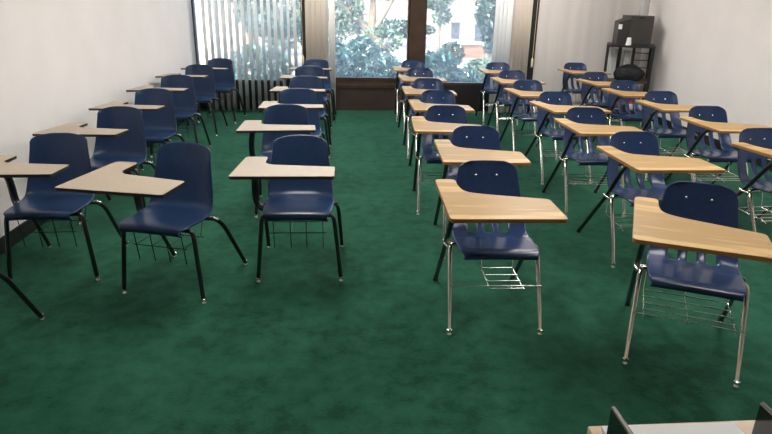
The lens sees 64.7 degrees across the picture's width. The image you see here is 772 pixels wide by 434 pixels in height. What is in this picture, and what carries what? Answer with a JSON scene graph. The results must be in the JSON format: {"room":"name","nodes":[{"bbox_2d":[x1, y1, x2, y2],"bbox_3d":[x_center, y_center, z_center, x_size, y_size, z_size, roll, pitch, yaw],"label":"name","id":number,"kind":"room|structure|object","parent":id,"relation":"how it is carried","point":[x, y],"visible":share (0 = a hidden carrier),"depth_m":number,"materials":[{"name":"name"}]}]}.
{"room":"classroom","nodes":[
{"label":"classroom","id":0,"kind":"room"},
{"bbox_2d":[0,0,199,237],"bbox_3d":[-2.493,-0.979,3.190,0.150,2.750,11.600,0,20,-3],"label":"wall","id":1,"kind":"structure","parent":0,"point":[60,60],"depth_m":4.92,"materials":[{"name":"paint"}]},
{"bbox_2d":[0,104,200,255],"bbox_3d":[-2.432,0.284,3.596,0.012,0.100,11.200,0,20,-3],"label":"baseboard","id":2,"kind":"structure","parent":1,"relation":"attached to","point":[15,237],"depth_m":4.09,"materials":[{"name":"black rubber"}]},
{"bbox_2d":[200,0,297,110],"bbox_3d":[-1.930,-2.648,8.290,1.480,2.408,0.085,0,20,-3],"label":"vertical blind","id":3,"kind":"object","parent":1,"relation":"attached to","point":[201,1],"visible":0.69,"depth_m":8.39,"materials":[{"name":"white fabric"}]},
{"bbox_2d":[0,109,771,433],"bbox_3d":[0.769,0.368,3.845,6.730,0.120,11.600,0,20,-3],"label":"floor","id":4,"kind":"structure","parent":0,"point":[300,349],"depth_m":3.14,"materials":[{"name":"green carpet"}]},
{"bbox_2d":[0,272,45,320],"bbox_3d":[-1.980,0.293,2.578,0.572,0.788,0.838,-1,20,-6],"label":"chair","id":5,"kind":"object","parent":4,"relation":"on","point":[16,289],"visible":1,"depth_m":2.93,"materials":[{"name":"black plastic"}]},
{"bbox_2d":[0,133,128,281],"bbox_3d":[-1.946,-0.040,3.505,0.572,0.788,0.838,-1,20,-5],"label":"chair","id":6,"kind":"object","parent":4,"relation":"on","point":[55,159],"visible":0.91,"depth_m":3.57,"materials":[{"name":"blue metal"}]},
{"bbox_2d":[32,106,155,224],"bbox_3d":[-1.986,-0.359,4.388,0.572,0.788,0.838,0,20,-2],"label":"chair","id":7,"kind":"object","parent":4,"relation":"on","point":[119,133],"visible":0.7,"depth_m":4.50,"materials":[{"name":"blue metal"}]},
{"bbox_2d":[88,88,184,170],"bbox_3d":[-2.067,-0.679,5.273,0.572,0.788,0.838,0,20,-3],"label":"chair","id":8,"kind":"object","parent":4,"relation":"on","point":[156,105],"visible":0.63,"depth_m":5.39,"materials":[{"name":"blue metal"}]},
{"bbox_2d":[54,142,247,304],"bbox_3d":[-1.222,0.035,3.333,0.583,0.788,0.851,5,20,11],"label":"chair","id":9,"kind":"object","parent":4,"relation":"on","point":[180,191],"visible":1,"depth_m":3.33,"materials":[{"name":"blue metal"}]},
{"bbox_2d":[126,74,211,157],"bbox_3d":[-2.180,-1.019,6.211,0.572,0.788,0.838,0,20,-4],"label":"chair","id":10,"kind":"object","parent":4,"relation":"on","point":[181,86],"visible":0.59,"depth_m":6.33,"materials":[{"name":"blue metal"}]},
{"bbox_2d":[155,64,228,136],"bbox_3d":[-2.261,-1.372,7.185,0.572,0.788,0.838,1,20,-1],"label":"chair","id":11,"kind":"object","parent":4,"relation":"on","point":[202,75],"visible":0.56,"depth_m":7.30,"materials":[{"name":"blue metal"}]},
{"bbox_2d":[181,58,245,123],"bbox_3d":[-2.220,-1.639,7.929,0.572,0.788,0.838,1,20,1],"label":"chair","id":12,"kind":"object","parent":4,"relation":"on","point":[223,72],"visible":0.73,"depth_m":8.05,"materials":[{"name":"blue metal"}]},
{"bbox_2d":[236,104,315,218],"bbox_3d":[-0.775,-0.414,4.599,0.572,0.788,0.838,-2,20,-7],"label":"chair","id":13,"kind":"object","parent":4,"relation":"on","point":[280,120],"visible":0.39,"depth_m":4.69,"materials":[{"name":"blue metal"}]},
{"bbox_2d":[228,135,343,282],"bbox_3d":[-0.534,-0.035,3.560,0.572,0.788,0.838,0,20,-4],"label":"chair","id":14,"kind":"object","parent":4,"relation":"on","point":[300,175],"visible":1,"depth_m":3.60,"materials":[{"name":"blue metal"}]},
{"bbox_2d":[258,88,324,138],"bbox_3d":[-0.803,-0.716,5.436,0.572,0.788,0.838,-1,20,-7],"label":"chair","id":15,"kind":"object","parent":4,"relation":"on","point":[307,98],"visible":0.37,"depth_m":5.56,"materials":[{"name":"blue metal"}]},
{"bbox_2d":[269,75,331,157],"bbox_3d":[-0.859,-1.032,6.311,0.572,0.788,0.838,0,20,-4],"label":"chair","id":16,"kind":"object","parent":4,"relation":"on","point":[314,83],"visible":0.35,"depth_m":6.43,"materials":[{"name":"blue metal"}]},
{"bbox_2d":[279,66,331,136],"bbox_3d":[-0.934,-1.368,7.241,0.572,0.788,0.838,-1,20,-5],"label":"chair","id":17,"kind":"object","parent":4,"relation":"on","point":[317,71],"visible":0.33,"depth_m":7.36,"materials":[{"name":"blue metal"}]},
{"bbox_2d":[289,59,335,122],"bbox_3d":[-0.952,-1.661,8.053,0.572,0.788,0.838,0,20,-4],"label":"chair","id":18,"kind":"object","parent":4,"relation":"on","point":[322,63],"visible":0.38,"depth_m":8.17,"materials":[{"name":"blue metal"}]},
{"bbox_2d":[301,0,335,111],"bbox_3d":[-0.935,-2.647,8.337,0.474,2.408,0.135,0,20,-3],"label":"vertical blind","id":19,"kind":"object","parent":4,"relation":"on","point":[317,12],"visible":0.56,"depth_m":8.39,"materials":[{"name":"beige fabric"}]},
{"bbox_2d":[393,60,432,121],"bbox_3d":[0.357,-1.716,8.302,0.538,0.766,0.901,0,20,-2],"label":"chair","id":20,"kind":"object","parent":4,"relation":"on","point":[407,64],"visible":0.44,"depth_m":8.44,"materials":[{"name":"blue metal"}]},
{"bbox_2d":[397,68,446,137],"bbox_3d":[0.414,-1.379,7.370,0.538,0.766,0.901,-1,20,-5],"label":"chair","id":21,"kind":"object","parent":4,"relation":"on","point":[413,74],"visible":0.38,"depth_m":7.50,"materials":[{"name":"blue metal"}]},
{"bbox_2d":[402,78,456,158],"bbox_3d":[0.435,-1.036,6.418,0.538,0.766,0.901,0,20,-2],"label":"chair","id":22,"kind":"object","parent":4,"relation":"on","point":[420,85],"visible":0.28,"depth_m":6.55,"materials":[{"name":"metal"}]},
{"bbox_2d":[408,90,474,183],"bbox_3d":[0.475,-0.731,5.573,0.538,0.766,0.901,0,20,-3],"label":"chair","id":23,"kind":"object","parent":4,"relation":"on","point":[429,98],"visible":0.32,"depth_m":5.72,"materials":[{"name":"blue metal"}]},
{"bbox_2d":[411,105,480,214],"bbox_3d":[0.460,-0.439,4.763,0.538,0.766,0.901,1,20,0],"label":"chair","id":24,"kind":"object","parent":4,"relation":"on","point":[440,119],"visible":0.51,"depth_m":4.79,"materials":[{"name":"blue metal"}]},
{"bbox_2d":[433,126,530,258],"bbox_3d":[0.583,-0.155,3.980,0.538,0.766,0.901,1,20,-1],"label":"chair","id":25,"kind":"object","parent":4,"relation":"on","point":[468,143],"visible":0.38,"depth_m":3.94,"materials":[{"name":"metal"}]},
{"bbox_2d":[475,62,524,124],"bbox_3d":[1.510,-1.661,8.204,0.538,0.766,0.901,1,20,-1],"label":"chair","id":26,"kind":"object","parent":4,"relation":"on","point":[493,69],"visible":0.66,"depth_m":8.33,"materials":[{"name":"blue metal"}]},
{"bbox_2d":[433,160,567,335],"bbox_3d":[0.521,0.163,3.095,0.538,0.766,0.901,0,20,-2],"label":"chair","id":27,"kind":"object","parent":4,"relation":"on","point":[483,191],"visible":1,"depth_m":3.03,"materials":[{"name":"blue plastic"}]},
{"bbox_2d":[487,70,545,136],"bbox_3d":[1.524,-1.335,7.300,0.538,0.766,0.901,0,20,-3],"label":"chair","id":28,"kind":"object","parent":4,"relation":"on","point":[506,79],"visible":0.69,"depth_m":7.39,"materials":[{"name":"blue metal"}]},
{"bbox_2d":[500,80,557,160],"bbox_3d":[1.525,-1.017,6.418,0.538,0.766,0.901,-1,20,-5],"label":"chair","id":29,"kind":"object","parent":4,"relation":"on","point":[523,90],"visible":0.73,"depth_m":6.50,"materials":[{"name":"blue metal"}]},
{"bbox_2d":[518,91,610,184],"bbox_3d":[1.608,-0.726,5.615,0.538,0.766,0.901,-2,20,-7],"label":"chair","id":30,"kind":"object","parent":4,"relation":"on","point":[549,103],"visible":0.64,"depth_m":5.64,"materials":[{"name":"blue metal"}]},
{"bbox_2d":[557,63,610,117],"bbox_3d":[2.632,-1.692,8.346,0.538,0.766,0.901,-1,20,-4],"label":"chair","id":31,"kind":"object","parent":4,"relation":"on","point":[571,70],"visible":0.65,"depth_m":8.47,"materials":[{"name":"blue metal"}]},
{"bbox_2d":[532,0,641,110],"bbox_3d":[2.950,-2.861,8.690,1.570,2.718,0.014,0,20,-3],"label":"wall","id":32,"kind":"structure","parent":4,"relation":"on","point":[568,31],"depth_m":8.77,"materials":[{"name":"paint"}]},
{"bbox_2d":[542,107,642,216],"bbox_3d":[1.603,-0.429,4.790,0.538,0.766,0.901,0,20,-2],"label":"chair","id":33,"kind":"object","parent":4,"relation":"on","point":[589,122],"visible":0.8,"depth_m":4.79,"materials":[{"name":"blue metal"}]},
{"bbox_2d":[575,72,639,142],"bbox_3d":[2.549,-1.305,7.268,0.538,0.766,0.901,-1,20,-6],"label":"chair","id":34,"kind":"object","parent":4,"relation":"on","point":[591,81],"visible":0.67,"depth_m":7.40,"materials":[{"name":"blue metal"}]},
{"bbox_2d":[592,80,653,141],"bbox_3d":[2.594,-1.038,6.530,0.538,0.766,0.901,0,20,-2],"label":"chair","id":35,"kind":"object","parent":4,"relation":"on","point":[619,90],"visible":0.79,"depth_m":6.66,"materials":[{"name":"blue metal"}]},
{"bbox_2d":[600,42,655,122],"bbox_3d":[3.349,-1.889,8.539,0.610,1.029,0.570,8,21,18],"label":"cart","id":36,"kind":"object","parent":4,"relation":"on","point":[646,81],"visible":0.42,"depth_m":8.37,"materials":[{"name":"black metal"}]},
{"bbox_2d":[606,47,613,77],"bbox_3d":[3.168,-2.190,8.625,0.052,0.410,0.223,8,21,18],"label":"binder","id":37,"kind":"object","parent":36,"relation":"on","point":[611,49],"visible":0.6,"depth_m":8.52,"materials":[{"name":"grey plastic"}]},
{"bbox_2d":[610,48,617,77],"bbox_3d":[3.222,-2.173,8.611,0.053,0.390,0.223,8,21,18],"label":"binder","id":38,"kind":"object","parent":36,"relation":"on","point":[615,51],"visible":0.94,"depth_m":8.51,"materials":[{"name":"grey plastic"}]},
{"bbox_2d":[603,104,642,112],"bbox_3d":[3.344,-1.550,8.661,0.570,0.030,0.510,8,21,18],"label":"shelf","id":39,"kind":"object","parent":36,"relation":"attached to","point":[624,109],"depth_m":8.45,"materials":[{"name":"metal"}]},
{"bbox_2d":[622,50,630,65],"bbox_3d":[3.371,-2.143,8.566,0.080,0.370,0.223,8,21,18],"label":"binder","id":40,"kind":"object","parent":36,"relation":"on","point":[626,59],"visible":0.49,"depth_m":8.44,"materials":[{"name":"white plastic"}]},
{"bbox_2d":[608,78,646,84],"bbox_3d":[3.350,-1.917,8.529,0.570,0.030,0.510,8,21,18],"label":"shelf","id":41,"kind":"object","parent":36,"relation":"attached to","point":[644,80],"depth_m":8.36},
{"bbox_2d":[625,37,630,44],"bbox_3d":[3.248,-2.349,8.147,0.074,0.097,0.074,0,20,-3],"label":"paper cup","id":42,"kind":"object","parent":36,"relation":"on","point":[628,42],"visible":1,"depth_m":8.12,"materials":[{"name":"white paper"}]},
{"bbox_2d":[613,64,644,80],"bbox_3d":[3.335,-1.986,8.339,0.415,0.226,0.249,8,21,18],"label":"bag","id":43,"kind":"object","parent":36,"relation":"on","point":[633,72],"visible":0.94,"depth_m":8.26,"materials":[{"name":"black fabric"}]},
{"bbox_2d":[629,100,632,109],"bbox_3d":[3.388,-1.624,8.439,0.090,0.260,0.089,0,20,-3],"label":"bottle","id":44,"kind":"object","parent":36,"relation":"on","point":[630,101],"visible":0.22,"depth_m":8.42,"materials":[{"name":"white plastic"}]},
{"bbox_2d":[607,42,655,48],"bbox_3d":[3.358,-2.359,8.370,0.610,0.030,0.550,8,21,18],"label":"shelf","id":45,"kind":"object","parent":36,"relation":"attached to","point":[609,44],"depth_m":8.15,"materials":[{"name":"black metal"}]},
{"bbox_2d":[612,15,654,44],"bbox_3d":[3.348,-2.560,8.329,0.449,0.375,0.418,2,20,3],"label":"television","id":46,"kind":"object","parent":36,"relation":"on","point":[639,28],"visible":0.91,"depth_m":8.15,"materials":[{"name":"black plastic"}]},
{"bbox_2d":[639,0,649,15],"bbox_3d":[3.496,-2.908,8.200,0.120,0.370,0.120,0,20,-3],"label":"tube","id":47,"kind":"object","parent":46,"relation":"on","point":[645,4],"visible":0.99,"depth_m":8.19,"materials":[{"name":"white"}]},
{"bbox_2d":[576,131,725,268],"bbox_3d":[1.631,-0.105,3.894,0.538,0.766,0.901,0,20,-3],"label":"chair","id":48,"kind":"object","parent":4,"relation":"on","point":[638,151],"visible":0.73,"depth_m":3.88,"materials":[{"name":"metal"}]},
{"bbox_2d":[635,91,697,181],"bbox_3d":[2.645,-0.762,5.767,0.538,0.766,0.901,1,20,-1],"label":"chair","id":49,"kind":"object","parent":4,"relation":"on","point":[654,102],"visible":0.84,"depth_m":5.88,"materials":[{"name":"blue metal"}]},
{"bbox_2d":[587,420,754,433],"bbox_3d":[1.154,0.892,1.111,1.450,0.760,0.680,-1,20,-4],"label":"desk","id":50,"kind":"object","parent":4,"relation":"on","point":[746,426],"visible":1,"depth_m":1.25,"materials":[{"name":"brown wood"}]},
{"bbox_2d":[607,402,771,433],"bbox_3d":[0.582,0.455,1.011,0.301,0.110,0.335,0,20,-4],"label":"tray","id":51,"kind":"object","parent":50,"relation":"on","point":[617,424],"visible":1,"depth_m":1.14,"materials":[{"name":"black"}]},
{"bbox_2d":[601,422,743,433],"bbox_3d":[0.581,0.485,1.054,0.276,0.010,0.375,0,20,-4],"label":"paper stack","id":52,"kind":"object","parent":51,"relation":"in","point":[714,427],"visible":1,"depth_m":1.22,"materials":[{"name":"white paper"}]},
{"bbox_2d":[621,181,771,388],"bbox_3d":[1.373,0.289,2.787,0.538,0.766,0.901,9,21,20],"label":"chair","id":53,"kind":"object","parent":4,"relation":"on","point":[701,218],"visible":1,"depth_m":2.70,"materials":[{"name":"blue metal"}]},
{"bbox_2d":[664,106,771,212],"bbox_3d":[2.673,-0.468,4.951,0.538,0.766,0.901,0,20,-2],"label":"chair","id":54,"kind":"object","parent":4,"relation":"on","point":[703,120],"visible":0.84,"depth_m":5.00,"materials":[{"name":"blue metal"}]},
{"bbox_2d":[731,128,771,231],"bbox_3d":[2.608,-0.154,4.078,0.538,0.766,0.901,-2,20,-8],"label":"chair","id":55,"kind":"object","parent":4,"relation":"on","point":[753,144],"visible":0.92,"depth_m":4.20,"materials":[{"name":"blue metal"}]},
{"bbox_2d":[638,0,771,159],"bbox_3d":[4.079,-0.985,3.528,0.150,2.750,11.600,0,20,-3],"label":"wall","id":56,"kind":"structure","parent":0,"point":[708,52],"depth_m":7.04,"materials":[{"name":"paint"}]},
{"bbox_2d":[633,113,771,171],"bbox_3d":[3.978,0.279,3.926,0.012,0.100,11.200,0,20,-3],"label":"baseboard","id":57,"kind":"structure","parent":56,"relation":"attached to","point":[706,138],"depth_m":7.18,"materials":[{"name":"black rubber"}]},
{"bbox_3d":[0.518,-2.899,8.667,6.430,2.750,0.200,0,20,-3],"label":"wall","id":58,"kind":"structure","parent":0,"visible":0},
{"bbox_2d":[191,0,286,108],"bbox_3d":[-1.930,-2.699,8.580,1.530,2.350,0.100,0,20,-3],"label":"window","id":59,"kind":"structure","parent":58,"relation":"in","point":[192,1],"depth_m":8.85,"materials":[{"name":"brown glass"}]},
{"bbox_2d":[300,0,305,65],"bbox_3d":[-1.117,-2.689,8.594,0.145,2.350,0.200,0,20,-3],"label":"trim","id":60,"kind":"structure","parent":58,"relation":"attached to","point":[302,2],"depth_m":8.51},
{"bbox_2d":[329,0,410,110],"bbox_3d":[-0.352,-2.697,8.655,1.390,2.350,0.115,0,20,-3],"label":"door","id":61,"kind":"structure","parent":58,"relation":"in","point":[352,93],"depth_m":8.94,"materials":[{"name":"brown wood"}]},
{"bbox_2d":[409,0,424,110],"bbox_3d":[0.440,-2.697,8.693,0.195,2.350,0.160,0,20,-3],"label":"trim","id":62,"kind":"structure","parent":58,"relation":"attached to","point":[417,6],"depth_m":8.63,"materials":[{"name":"brown wood"}]},
{"bbox_2d":[423,0,488,110],"bbox_3d":[1.293,-2.701,8.746,1.515,2.350,0.100,0,20,-3],"label":"window","id":63,"kind":"structure","parent":58,"relation":"in","point":[468,93],"depth_m":9.01,"materials":[{"name":"brown wood"}]},
{"bbox_2d":[488,0,537,112],"bbox_3d":[1.793,-2.658,8.498,0.600,2.408,0.115,2,20,3],"label":"vertical blind","id":64,"kind":"object","parent":58,"relation":"attached to","point":[513,18],"visible":0.77,"depth_m":8.54,"materials":[{"name":"white fabric"}]},
{"bbox_2d":[526,0,539,111],"bbox_3d":[2.100,-2.695,8.769,0.100,2.350,0.180,0,20,-3],"label":"trim","id":65,"kind":"structure","parent":58,"relation":"attached to","point":[529,76],"depth_m":8.73,"materials":[{"name":"brown wood"}]},
{"label":"outside","id":66,"kind":"structure","parent":0,"visible":0},
{"bbox_2d":[219,32,482,81],"bbox_3d":[-2.442,-15.027,47.271,90.000,0.200,80.750,0,20,-3],"label":"ground","id":67,"kind":"structure","parent":66,"point":[431,41],"depth_m":24.32,"materials":[{"name":"white"}]},
{"bbox_2d":[195,0,217,63],"bbox_3d":[-6.731,-5.395,15.933,4.500,2.780,0.350,0,20,-3],"label":"wall","id":68,"kind":"structure","parent":67,"relation":"on","point":[197,2],"depth_m":16.09,"materials":[{"name":"white paint"}]},
{"bbox_2d":[230,0,283,44],"bbox_3d":[-4.068,-6.530,18.719,2.478,3.186,2.102,0,20,-3],"label":"tree","id":69,"kind":"object","parent":67,"relation":"on","point":[271,11],"visible":0.09,"depth_m":18.74,"materials":[{"name":"green plant"}]},
{"bbox_2d":[228,41,293,79],"bbox_3d":[-2.329,-2.703,11.251,1.298,1.044,1.087,0,20,-3],"label":"shrub","id":70,"kind":"object","parent":67,"relation":"on","point":[253,44],"visible":0.36,"depth_m":10.99,"materials":[{"name":"green plant"}]},
{"bbox_2d":[231,0,301,68],"bbox_3d":[-3.203,-5.421,15.206,2.648,3.504,1.712,6,20,14],"label":"tree","id":71,"kind":"object","parent":67,"relation":"on","point":[298,26],"visible":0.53,"depth_m":15.15,"materials":[{"name":"green plant"}]},
{"bbox_2d":[258,15,338,35],"bbox_3d":[-4.135,-9.119,28.958,4.098,1.003,1.315,0,20,-3],"label":"hedge","id":72,"kind":"object","parent":67,"relation":"on","point":[291,32],"visible":0.06,"depth_m":28.75,"materials":[{"name":"green plant"}]},
{"bbox_2d":[328,39,357,76],"bbox_3d":[-0.970,-2.747,11.318,0.901,1.124,1.004,0,20,-3],"label":"shrub","id":73,"kind":"object","parent":67,"relation":"on","point":[345,59],"visible":0.33,"depth_m":11.06,"materials":[{"name":"green plant"}]},
{"bbox_2d":[296,0,403,56],"bbox_3d":[-0.714,-4.418,13.057,3.596,3.190,2.050,0,20,-3],"label":"tree","id":74,"kind":"object","parent":67,"relation":"on","point":[373,33],"visible":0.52,"depth_m":12.74,"materials":[{"name":"green plant"}]},
{"bbox_2d":[217,0,489,35],"bbox_3d":[-0.766,-13.835,34.163,28.000,6.500,8.350,0,20,-3],"label":"building","id":75,"kind":"structure","parent":67,"relation":"on","point":[463,11],"depth_m":31.40,"materials":[{"name":"paint"}]},
{"bbox_2d":[338,35,381,76],"bbox_3d":[-0.523,-3.085,12.274,1.004,1.129,1.003,0,20,-3],"label":"shrub","id":76,"kind":"object","parent":67,"relation":"on","point":[360,45],"visible":0.27,"depth_m":11.98,"materials":[{"name":"green plant"}]},
{"bbox_2d":[359,0,376,47],"bbox_3d":[-0.627,-8.002,22.652,4.047,3.392,2.178,0,20,-3],"label":"tree","id":77,"kind":"object","parent":67,"relation":"on","point":[372,11],"visible":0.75,"depth_m":22.68,"materials":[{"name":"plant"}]},
{"bbox_2d":[361,53,401,76],"bbox_3d":[-0.009,-2.595,11.299,0.942,0.885,0.990,0,20,-3],"label":"shrub","id":78,"kind":"object","parent":67,"relation":"on","point":[385,64],"visible":0.52,"depth_m":11.04,"materials":[{"name":"green plant"}]},
{"bbox_2d":[355,18,436,37],"bbox_3d":[0.430,-9.089,29.202,4.086,0.933,1.357,0,20,-3],"label":"hedge","id":79,"kind":"object","parent":67,"relation":"on","point":[396,23],"visible":0.27,"depth_m":28.98,"materials":[{"name":"green plant"}]},
{"bbox_2d":[427,0,455,54],"bbox_3d":[1.416,-5.805,17.767,1.234,2.623,1.049,0,20,-3],"label":"tree","id":80,"kind":"object","parent":67,"relation":"on","point":[439,6],"visible":0.91,"depth_m":17.64,"materials":[{"name":"green plant"}]},
{"bbox_2d":[425,48,481,81],"bbox_3d":[1.131,-2.623,11.256,1.371,1.005,0.974,0,20,-3],"label":"shrub","id":81,"kind":"object","parent":67,"relation":"on","point":[444,67],"visible":0.47,"depth_m":11.03,"materials":[{"name":"green plant"}]},
{"bbox_2d":[441,41,465,64],"bbox_3d":[1.863,-4.604,17.168,0.747,0.750,0.753,-17,26,-40],"label":"shrub","id":82,"kind":"object","parent":67,"relation":"on","point":[453,45],"visible":0.59,"depth_m":17.00,"materials":[{"name":"green plant"}]},
{"bbox_2d":[448,22,460,40],"bbox_3d":[3.237,-8.668,28.439,0.540,0.790,0.460,0,20,-3],"label":"window","id":83,"kind":"structure","parent":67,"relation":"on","point":[455,26],"depth_m":28.27,"materials":[{"name":"blue glass"}]},
{"bbox_2d":[441,41,485,57],"bbox_3d":[3.113,-5.540,20.195,2.580,0.490,0.480,0,20,-3],"label":"wall","id":84,"kind":"structure","parent":67,"relation":"on","point":[472,49],"depth_m":19.99,"materials":[{"name":"white paint"}]},
{"bbox_2d":[463,57,491,81],"bbox_3d":[2.223,-3.437,14.199,0.918,0.578,0.866,0,20,-3],"label":"shrub","id":85,"kind":"object","parent":67,"relation":"on","point":[472,64],"visible":0.42,"depth_m":14.03,"materials":[{"name":"green plant"}]},
{"bbox_2d":[474,25,481,41],"bbox_3d":[4.008,-7.820,26.124,0.540,0.790,0.460,0,20,-3],"label":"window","id":86,"kind":"structure","parent":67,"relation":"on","point":[478,35],"depth_m":25.97,"materials":[{"name":"blue glass"}]},
{"bbox_2d":[473,0,495,59],"bbox_3d":[2.782,-5.375,15.662,1.140,3.280,1.148,18,26,39],"label":"tree","id":87,"kind":"object","parent":67,"relation":"on","point":[485,11],"visible":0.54,"depth_m":15.61,"materials":[{"name":"green plant"}]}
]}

